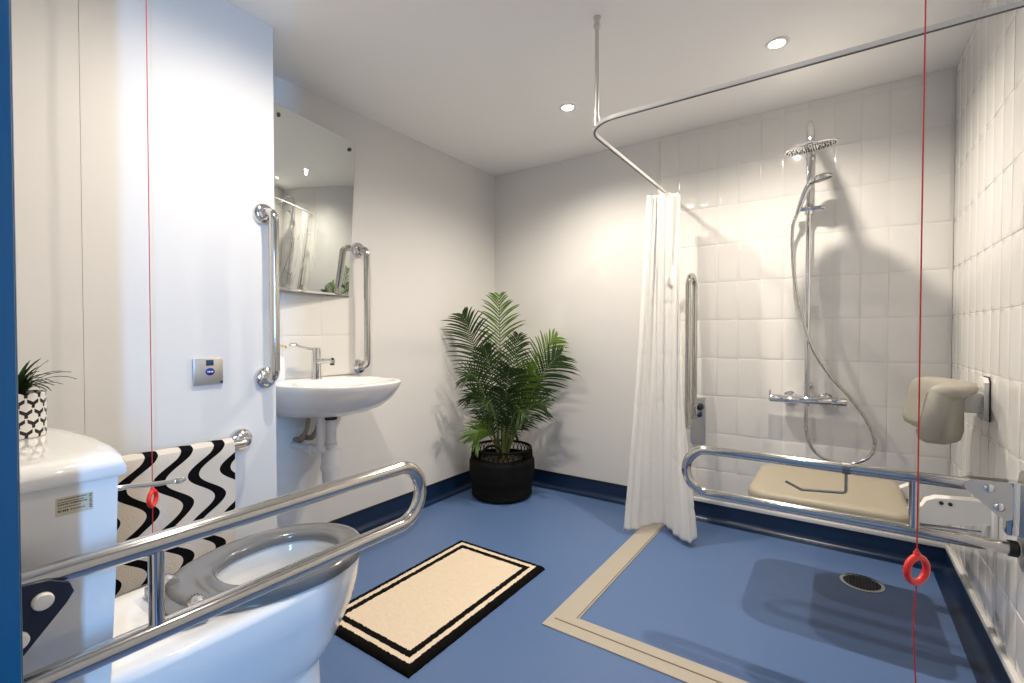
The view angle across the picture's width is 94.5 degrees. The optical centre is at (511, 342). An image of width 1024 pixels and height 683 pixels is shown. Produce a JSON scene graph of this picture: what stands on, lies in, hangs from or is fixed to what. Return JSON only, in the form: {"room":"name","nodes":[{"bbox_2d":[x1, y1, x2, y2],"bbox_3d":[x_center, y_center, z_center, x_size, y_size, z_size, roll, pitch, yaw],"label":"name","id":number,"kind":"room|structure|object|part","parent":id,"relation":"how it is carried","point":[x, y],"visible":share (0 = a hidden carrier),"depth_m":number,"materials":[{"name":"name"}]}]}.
{"room":"accessible bathroom","nodes":[
{"label":"accessible bathroom","id":0,"kind":"room"},
{"bbox_2d":[11,0,276,596],"bbox_3d":[-1.309,-0.087,1.559,0.328,2.240,0.898,1,1,35],"label":"wall","id":1,"kind":"structure","parent":0,"point":[79,67],"depth_m":1.49,"materials":[{"name":"white paint"}]},
{"bbox_2d":[193,358,222,385],"bbox_3d":[-1.050,0.100,1.637,0.013,0.092,0.094,1,1,35],"label":"flush plate","id":2,"kind":"object","parent":1,"relation":"attached to","point":[206,371],"visible":1,"depth_m":1.63,"materials":[{"name":"metal"}]},
{"bbox_2d":[229,428,251,450],"bbox_3d":[-1.138,0.358,1.446,0.091,0.082,0.715,1,1,35],"label":"grab rail","id":3,"kind":"object","parent":1,"relation":"attached to","point":[242,437],"visible":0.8,"depth_m":1.70,"materials":[{"name":"silver metal"}]},
{"bbox_2d":[115,438,235,596],"bbox_3d":[-1.108,0.535,1.437,0.065,0.406,0.487,1,1,35],"label":"towel","id":4,"kind":"object","parent":3,"relation":"hanging from","point":[208,468],"visible":0.48,"depth_m":1.47,"materials":[{"name":"white fabric"}]},
{"bbox_2d":[252,203,279,387],"bbox_3d":[-0.905,-0.175,1.772,0.092,0.702,0.082,1,1,35],"label":"grab rail","id":5,"kind":"object","parent":1,"relation":"attached to","point":[264,377],"visible":1,"depth_m":1.75,"materials":[{"name":"silver metal"}]},
{"bbox_2d":[273,75,494,527],"bbox_3d":[-0.927,-0.103,2.488,0.100,2.240,2.860,1,1,35],"label":"wall","id":6,"kind":"structure","parent":0,"point":[424,216],"depth_m":2.83,"materials":[{"name":"white paint"}]},
{"bbox_2d":[276,423,318,477],"bbox_3d":[-1.025,0.514,2.265,0.005,0.225,0.225,1,1,35],"label":"access hatch","id":7,"kind":"object","parent":6,"relation":"attached to","point":[290,461],"visible":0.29,"depth_m":2.24,"materials":[{"name":"white paint"}]},
{"bbox_2d":[273,102,355,296],"bbox_3d":[-0.941,-0.629,2.238,0.150,0.790,0.504,1,1,35],"label":"mirror","id":8,"kind":"object","parent":6,"relation":"attached to","point":[314,166],"visible":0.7,"depth_m":2.23,"materials":[{"name":"clear glass"}]},
{"bbox_2d":[280,292,354,378],"bbox_3d":[-1.067,-0.032,2.190,0.009,0.405,0.808,1,1,35],"label":"tiled wall","id":9,"kind":"structure","parent":6,"relation":"attached to","point":[326,322],"depth_m":2.33,"materials":[{"name":"white tile"}]},
{"bbox_2d":[276,374,400,483],"bbox_3d":[-0.783,0.421,2.152,0.528,0.495,0.552,1,1,35],"label":"basin","id":10,"kind":"object","parent":6,"relation":"attached to","point":[329,398],"visible":0.98,"depth_m":2.05,"materials":[{"name":"white ceramic"}]},
{"bbox_2d":[276,345,286,382],"bbox_3d":[-1.037,0.093,2.089,0.066,0.162,0.066,0,1,-10],"label":"soap dispenser","id":11,"kind":"object","parent":10,"relation":"on","point":[281,378],"visible":0.3,"depth_m":2.08,"materials":[{"name":"white"}]},
{"bbox_2d":[276,356,284,382],"bbox_3d":[-1.038,0.113,2.088,0.064,0.122,0.064,1,1,35],"label":"bottle","id":12,"kind":"object","parent":11,"relation":"attached to","point":[281,378],"depth_m":2.08,"materials":[{"name":"white"}]},
{"bbox_2d":[289,343,334,378],"bbox_3d":[-0.937,0.086,2.210,0.195,0.175,0.105,-1,1,-29],"label":"mixer tap","id":13,"kind":"object","parent":10,"relation":"on","point":[316,360],"visible":1,"depth_m":2.22,"materials":[{"name":"silver metal"}]},
{"bbox_3d":[-0.965,0.020,2.183,0.026,0.041,0.141,1,1,27],"label":"lever","id":14,"kind":"part","parent":13,"relation":"part of","materials":[{"name":"silver metal"}]},
{"bbox_3d":[-0.877,0.088,2.226,0.096,0.034,0.026,0,1,16],"label":"spout","id":15,"kind":"part","parent":13,"relation":"part of","materials":[{"name":"silver metal"}]},
{"bbox_3d":[-0.783,0.252,2.149,0.528,0.158,0.552,1,1,35],"label":"bowl","id":16,"kind":"part","parent":10,"relation":"part of","materials":[{"name":"white ceramic"}]},
{"bbox_2d":[351,242,370,373],"bbox_3d":[-0.790,-0.184,2.516,0.092,0.704,0.082,1,1,35],"label":"grab rail","id":17,"kind":"object","parent":6,"relation":"attached to","point":[358,250],"visible":1,"depth_m":2.49,"materials":[{"name":"silver metal"}]},
{"bbox_2d":[333,472,471,534],"bbox_3d":[-0.635,0.963,2.789,0.057,0.098,1.862,1,1,35],"label":"baseboard","id":18,"kind":"structure","parent":6,"relation":"attached to","point":[370,519],"depth_m":2.78,"materials":[{"name":"blue plastic"}]},
{"bbox_2d":[327,469,626,522],"bbox_3d":[-0.406,0.922,2.084,1.235,0.008,2.760,1,1,35],"label":"trim","id":19,"kind":"structure","parent":6,"relation":"attached to","point":[370,507],"depth_m":3.01,"materials":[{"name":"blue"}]},
{"bbox_2d":[224,0,985,175],"bbox_3d":[0.129,-1.259,1.665,2.750,0.100,2.980,1,1,35],"label":"ceiling","id":20,"kind":"structure","parent":0,"point":[482,84],"depth_m":2.04,"materials":[{"name":"white paint"}]},
{"bbox_2d":[146,0,158,532],"bbox_3d":[-1.021,-0.138,1.334,0.090,2.130,0.090,1,1,35],"label":"pull cord","id":21,"kind":"object","parent":20,"relation":"hanging from","point":[153,490],"visible":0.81,"depth_m":1.33,"materials":[{"name":"red fabric"}]},
{"bbox_3d":[-1.021,-0.123,1.334,0.007,2.100,0.007,0,1,-6],"label":"cord","id":22,"kind":"part","parent":21,"relation":"part of","materials":[{"name":"red fabric"}]},
{"bbox_2d":[559,103,575,111],"bbox_3d":[0.290,-1.218,2.454,0.088,0.007,0.088,1,1,35],"label":"recessed light","id":23,"kind":"object","parent":20,"relation":"in","point":[567,107],"visible":1,"depth_m":2.45,"materials":[{"name":"white plastic"}]},
{"bbox_2d":[765,36,789,49],"bbox_3d":[1.072,-1.209,1.913,0.088,0.007,0.088,1,1,35],"label":"recessed light","id":24,"kind":"object","parent":20,"relation":"in","point":[779,42],"visible":1,"depth_m":1.91,"materials":[{"name":"white plastic"}]},
{"bbox_2d":[593,0,1023,192],"bbox_3d":[1.102,-1.001,1.926,1.222,0.424,1.251,1,1,35],"label":"rail","id":25,"kind":"object","parent":20,"relation":"hanging from","point":[597,122],"visible":0.98,"depth_m":1.41,"materials":[{"name":"silver metal"}]},
{"bbox_3d":[0.316,-1.006,1.762,0.024,0.399,0.024,1,1,35],"label":"ceiling rod","id":26,"kind":"part","parent":25,"relation":"part of","materials":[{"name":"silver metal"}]},
{"bbox_2d":[624,189,696,542],"bbox_3d":[0.816,0.089,2.528,0.364,1.802,0.294,1,1,28],"label":"shower curtain","id":27,"kind":"object","parent":25,"relation":"hanging from","point":[658,492],"visible":0.98,"depth_m":2.52,"materials":[{"name":"white fabric"}]},
{"bbox_2d":[903,0,930,682],"bbox_3d":[0.723,-0.129,0.836,0.090,2.130,0.090,1,1,35],"label":"pull cord","id":28,"kind":"object","parent":20,"relation":"hanging from","point":[922,578],"visible":1,"depth_m":0.84,"materials":[{"name":"red fabric"}]},
{"bbox_3d":[0.723,-0.114,0.836,0.007,2.100,0.007,0,1,-6],"label":"cord","id":29,"kind":"part","parent":28,"relation":"part of","materials":[{"name":"red fabric"}]},
{"bbox_2d":[319,486,976,682],"bbox_3d":[0.372,1.100,0.582,4.428,0.100,4.550,1,1,35],"label":"floor","id":30,"kind":"structure","parent":0,"point":[749,607],"depth_m":1.84,"materials":[{"name":"blue plastic"}]},
{"bbox_2d":[19,427,361,682],"bbox_3d":[-0.706,0.609,1.082,0.454,0.865,0.755,1,1,35],"label":"toilet","id":31,"kind":"object","parent":30,"relation":"on","point":[69,488],"visible":0.8,"depth_m":0.92,"materials":[{"name":"white ceramic"}]},
{"bbox_2d":[18,358,75,439],"bbox_3d":[-0.940,0.101,0.903,0.146,0.158,0.151,0,1,-12],"label":"potted plant","id":32,"kind":"object","parent":31,"relation":"on","point":[32,403],"visible":0.6,"depth_m":0.89,"materials":[{"name":"green plant"}]},
{"bbox_3d":[-0.945,0.137,0.895,0.094,0.085,0.094,1,1,35],"label":"pot","id":33,"kind":"part","parent":32,"relation":"part of","materials":[{"name":"white ceramic"}]},
{"bbox_3d":[-0.864,0.198,0.846,0.454,0.035,0.199,1,1,35],"label":"cistern lid","id":34,"kind":"part","parent":31,"relation":"part of","materials":[{"name":"white ceramic"}]},
{"bbox_2d":[58,493,91,512],"bbox_3d":[-0.678,0.250,0.734,0.001,0.021,0.040,1,1,35],"label":"label","id":35,"kind":"object","parent":31,"relation":"on","point":[67,502],"depth_m":0.73,"materials":[{"name":"brown"}]},
{"bbox_3d":[-0.849,0.320,1.063,0.044,0.044,0.206,1,1,35],"label":"flush lever","id":36,"kind":"part","parent":31,"relation":"part of","materials":[{"name":"silver metal"}]},
{"bbox_3d":[-0.720,0.555,1.008,0.230,0.016,0.038,1,1,35],"label":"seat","id":37,"kind":"part","parent":31,"relation":"part of","materials":[{"name":"grey plastic"}]},
{"bbox_3d":[-0.598,0.547,1.192,0.360,0.027,0.449,1,1,35],"label":"seat","id":38,"kind":"part","parent":31,"relation":"part of","materials":[{"name":"grey plastic"}]},
{"bbox_2d":[334,540,544,678],"bbox_3d":[-0.289,1.017,1.936,0.500,0.018,0.825,1,1,35],"label":"bath mat","id":39,"kind":"object","parent":30,"relation":"on","point":[407,620],"visible":0.98,"depth_m":1.83,"materials":[{"name":"beige fabric"}]},
{"bbox_2d":[440,291,581,502],"bbox_3d":[-0.036,0.334,3.043,0.794,1.341,0.587,0,1,-23],"label":"potted palm","id":40,"kind":"object","parent":30,"relation":"on","point":[504,474],"visible":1,"depth_m":3.01,"materials":[{"name":"green plant"}]},
{"bbox_3d":[-0.091,0.631,3.136,0.029,0.291,0.027,1,1,35],"label":"stem","id":41,"kind":"part","parent":40,"relation":"part of","materials":[{"name":"green plant"}]},
{"bbox_2d":[481,452,521,463],"bbox_3d":[-0.066,0.871,3.123,0.274,0.232,0.274,1,1,35],"label":"soil","id":42,"kind":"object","parent":40,"relation":"attached to","point":[486,459],"depth_m":3.07,"materials":[{"name":"brown soil"}]},
{"bbox_2d":[469,432,534,502],"bbox_3d":[-0.066,0.817,3.122,0.433,0.372,0.433,1,1,35],"label":"basket","id":43,"kind":"object","parent":40,"relation":"attached to","point":[504,474],"depth_m":2.96,"materials":[{"name":"black wicker"}]},
{"bbox_3d":[-0.058,0.632,3.077,0.029,0.291,0.027,1,1,35],"label":"stem","id":44,"kind":"part","parent":40,"relation":"part of","materials":[{"name":"green plant"}]},
{"bbox_2d":[542,524,748,682],"bbox_3d":[1.008,1.026,1.916,1.265,0.005,1.331,1,1,35],"label":"trim","id":45,"kind":"structure","parent":30,"relation":"on","point":[569,610],"depth_m":1.69,"materials":[{"name":"beige plastic"}]},
{"bbox_2d":[840,573,884,592],"bbox_3d":[1.490,1.024,2.015,0.156,0.004,0.156,1,1,35],"label":"floor drain","id":46,"kind":"object","parent":30,"relation":"on","point":[855,581],"visible":1,"depth_m":2.01,"materials":[{"name":"silver metal"}]},
{"bbox_2d":[495,75,956,543],"bbox_3d":[0.989,-0.109,2.841,2.650,2.240,0.100,1,1,35],"label":"wall","id":47,"kind":"structure","parent":0,"point":[570,233],"depth_m":3.14,"materials":[{"name":"white paint"}]},
{"bbox_2d":[659,137,660,194],"bbox_3d":[0.887,-0.168,2.843,0.007,2.122,0.010,1,1,35],"label":"trim","id":48,"kind":"structure","parent":47,"relation":"attached to","point":[660,137],"depth_m":2.82,"materials":[{"name":"white"}]},
{"bbox_2d":[532,470,946,571],"bbox_3d":[0.899,0.963,2.826,2.540,0.098,0.057,1,1,35],"label":"baseboard","id":49,"kind":"structure","parent":47,"relation":"attached to","point":[891,550],"depth_m":2.48,"materials":[{"name":"blue plastic"}]},
{"bbox_2d":[661,67,955,543],"bbox_3d":[1.423,-0.163,2.473,1.300,2.120,0.009,1,1,35],"label":"tiled wall","id":50,"kind":"structure","parent":47,"relation":"attached to","point":[734,181],"depth_m":2.37,"materials":[{"name":"white tile"}]},
{"bbox_2d":[684,273,705,443],"bbox_3d":[1.012,0.097,2.627,0.082,0.965,0.210,1,1,35],"label":"rail","id":51,"kind":"object","parent":50,"relation":"attached to","point":[695,407],"visible":0.99,"depth_m":2.66,"materials":[{"name":"silver metal"}]},
{"bbox_3d":[1.069,0.446,2.716,0.082,0.265,0.010,1,1,35],"label":"wall plate","id":52,"kind":"part","parent":51,"relation":"part of","materials":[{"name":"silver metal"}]},
{"bbox_3d":[1.071,0.384,2.677,0.024,0.079,0.040,1,1,35],"label":"pivot knob","id":53,"kind":"part","parent":51,"relation":"part of","materials":[{"name":"grey metal"}]},
{"bbox_2d":[769,121,876,463],"bbox_3d":[1.403,-0.227,2.151,0.446,1.650,0.540,1,1,35],"label":"shower","id":54,"kind":"object","parent":50,"relation":"attached to","point":[825,399],"visible":0.97,"depth_m":2.34,"materials":[{"name":"silver metal"}]},
{"bbox_3d":[1.377,-0.950,2.185,0.032,0.206,0.416,1,1,31],"label":"arm","id":55,"kind":"part","parent":54,"relation":"part of","materials":[{"name":"silver metal"}]},
{"bbox_3d":[-0.685,-0.069,0.509,2.750,2.240,0.120,1,1,35],"label":"wall","id":56,"kind":"structure","parent":0,"visible":0},
{"bbox_2d":[0,0,23,682],"bbox_3d":[-0.095,-0.004,0.102,1.097,2.125,0.140,1,1,35],"label":"door","id":57,"kind":"structure","parent":56,"relation":"in","point":[11,629],"depth_m":0.43,"materials":[{"name":"blue paint"}]},
{"bbox_2d":[22,461,426,682],"bbox_3d":[-0.460,0.374,0.923,0.100,0.220,0.804,1,1,35],"label":"rail","id":58,"kind":"object","parent":56,"relation":"attached to","point":[46,588],"visible":0.93,"depth_m":0.76,"materials":[{"name":"silver metal"}]},
{"bbox_3d":[1.224,-0.076,0.940,0.102,2.240,2.760,1,1,35],"label":"wall","id":59,"kind":"structure","parent":0,"visible":0},
{"bbox_2d":[693,496,1021,682],"bbox_3d":[0.902,0.921,1.732,1.308,0.022,1.850,1,1,35],"label":"trim","id":60,"kind":"structure","parent":59,"relation":"attached to","point":[1013,676],"depth_m":2.13,"materials":[{"name":"white metal"}]},
{"bbox_2d":[933,553,1010,682],"bbox_3d":[1.151,0.994,1.008,0.057,0.098,2.760,1,1,35],"label":"baseboard","id":61,"kind":"structure","parent":59,"relation":"attached to","point":[985,663],"depth_m":1.66,"materials":[{"name":"blue plastic"}]},
{"bbox_2d":[949,0,1023,682],"bbox_3d":[1.437,-0.143,1.346,0.010,2.120,1.831,1,1,35],"label":"tiled wall","id":62,"kind":"structure","parent":59,"relation":"attached to","point":[988,271],"depth_m":1.55,"materials":[{"name":"white tile"}]},
{"bbox_2d":[682,445,1023,571],"bbox_3d":[0.988,0.465,1.489,0.884,0.264,0.094,1,1,35],"label":"rail","id":63,"kind":"object","parent":62,"relation":"attached to","point":[1004,497],"visible":1,"depth_m":1.37,"materials":[{"name":"silver metal"}]},
{"bbox_2d":[785,462,849,493],"bbox_3d":[0.967,0.423,1.503,0.174,0.110,0.037,1,1,35],"label":"paper holder","id":64,"kind":"object","parent":63,"relation":"hanging from","point":[845,465],"visible":0.99,"depth_m":1.46,"materials":[{"name":"silver metal"}]},
{"bbox_3d":[1.285,0.418,1.283,0.093,0.100,0.052,1,1,35],"label":"pivot plate","id":65,"kind":"part","parent":63,"relation":"part of","materials":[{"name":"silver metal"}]},
{"bbox_3d":[1.347,0.469,1.241,0.010,0.264,0.094,1,1,35],"label":"wall plate","id":66,"kind":"part","parent":63,"relation":"part of","materials":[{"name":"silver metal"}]},
{"bbox_2d":[748,465,998,538],"bbox_3d":[1.316,0.564,1.808,0.704,0.160,0.485,1,1,35],"label":"shower bench","id":67,"kind":"object","parent":62,"relation":"attached to","point":[878,498],"visible":0.71,"depth_m":1.72,"materials":[{"name":"beige plastic"}]},
{"bbox_3d":[1.232,0.592,1.866,0.500,0.063,0.485,1,1,35],"label":"seat","id":68,"kind":"part","parent":67,"relation":"part of","materials":[{"name":"beige plastic"}]},
{"bbox_3d":[1.601,0.553,1.797,0.200,0.102,0.044,1,1,35],"label":"arm","id":69,"kind":"part","parent":67,"relation":"part of","materials":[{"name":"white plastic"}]},
{"bbox_3d":[1.441,0.557,1.566,0.200,0.102,0.044,1,1,35],"label":"arm","id":70,"kind":"part","parent":67,"relation":"part of","materials":[{"name":"white plastic"}]},
{"bbox_3d":[1.528,0.569,1.506,0.012,0.160,0.100,1,1,35],"label":"wall plate","id":71,"kind":"part","parent":67,"relation":"part of","materials":[{"name":"white plastic"}]},
{"bbox_2d":[902,376,990,444],"bbox_3d":[1.515,0.221,1.649,0.203,0.214,0.410,1,1,35],"label":"shower seat backrest","id":72,"kind":"object","parent":62,"relation":"attached to","point":[944,402],"visible":1,"depth_m":1.52,"materials":[{"name":"beige plastic"},{"name":"white plastic"},{"name":"black rubber"}]},
{"bbox_3d":[1.563,0.204,1.616,0.058,0.067,0.060,1,1,35],"label":"arm","id":73,"kind":"part","parent":72,"relation":"part of","materials":[{"name":"white plastic"}]},
{"bbox_3d":[1.591,0.188,1.596,0.013,0.140,0.090,1,1,35],"label":"wall plate","id":74,"kind":"part","parent":72,"relation":"part of","materials":[{"name":"white plastic"}]}
]}

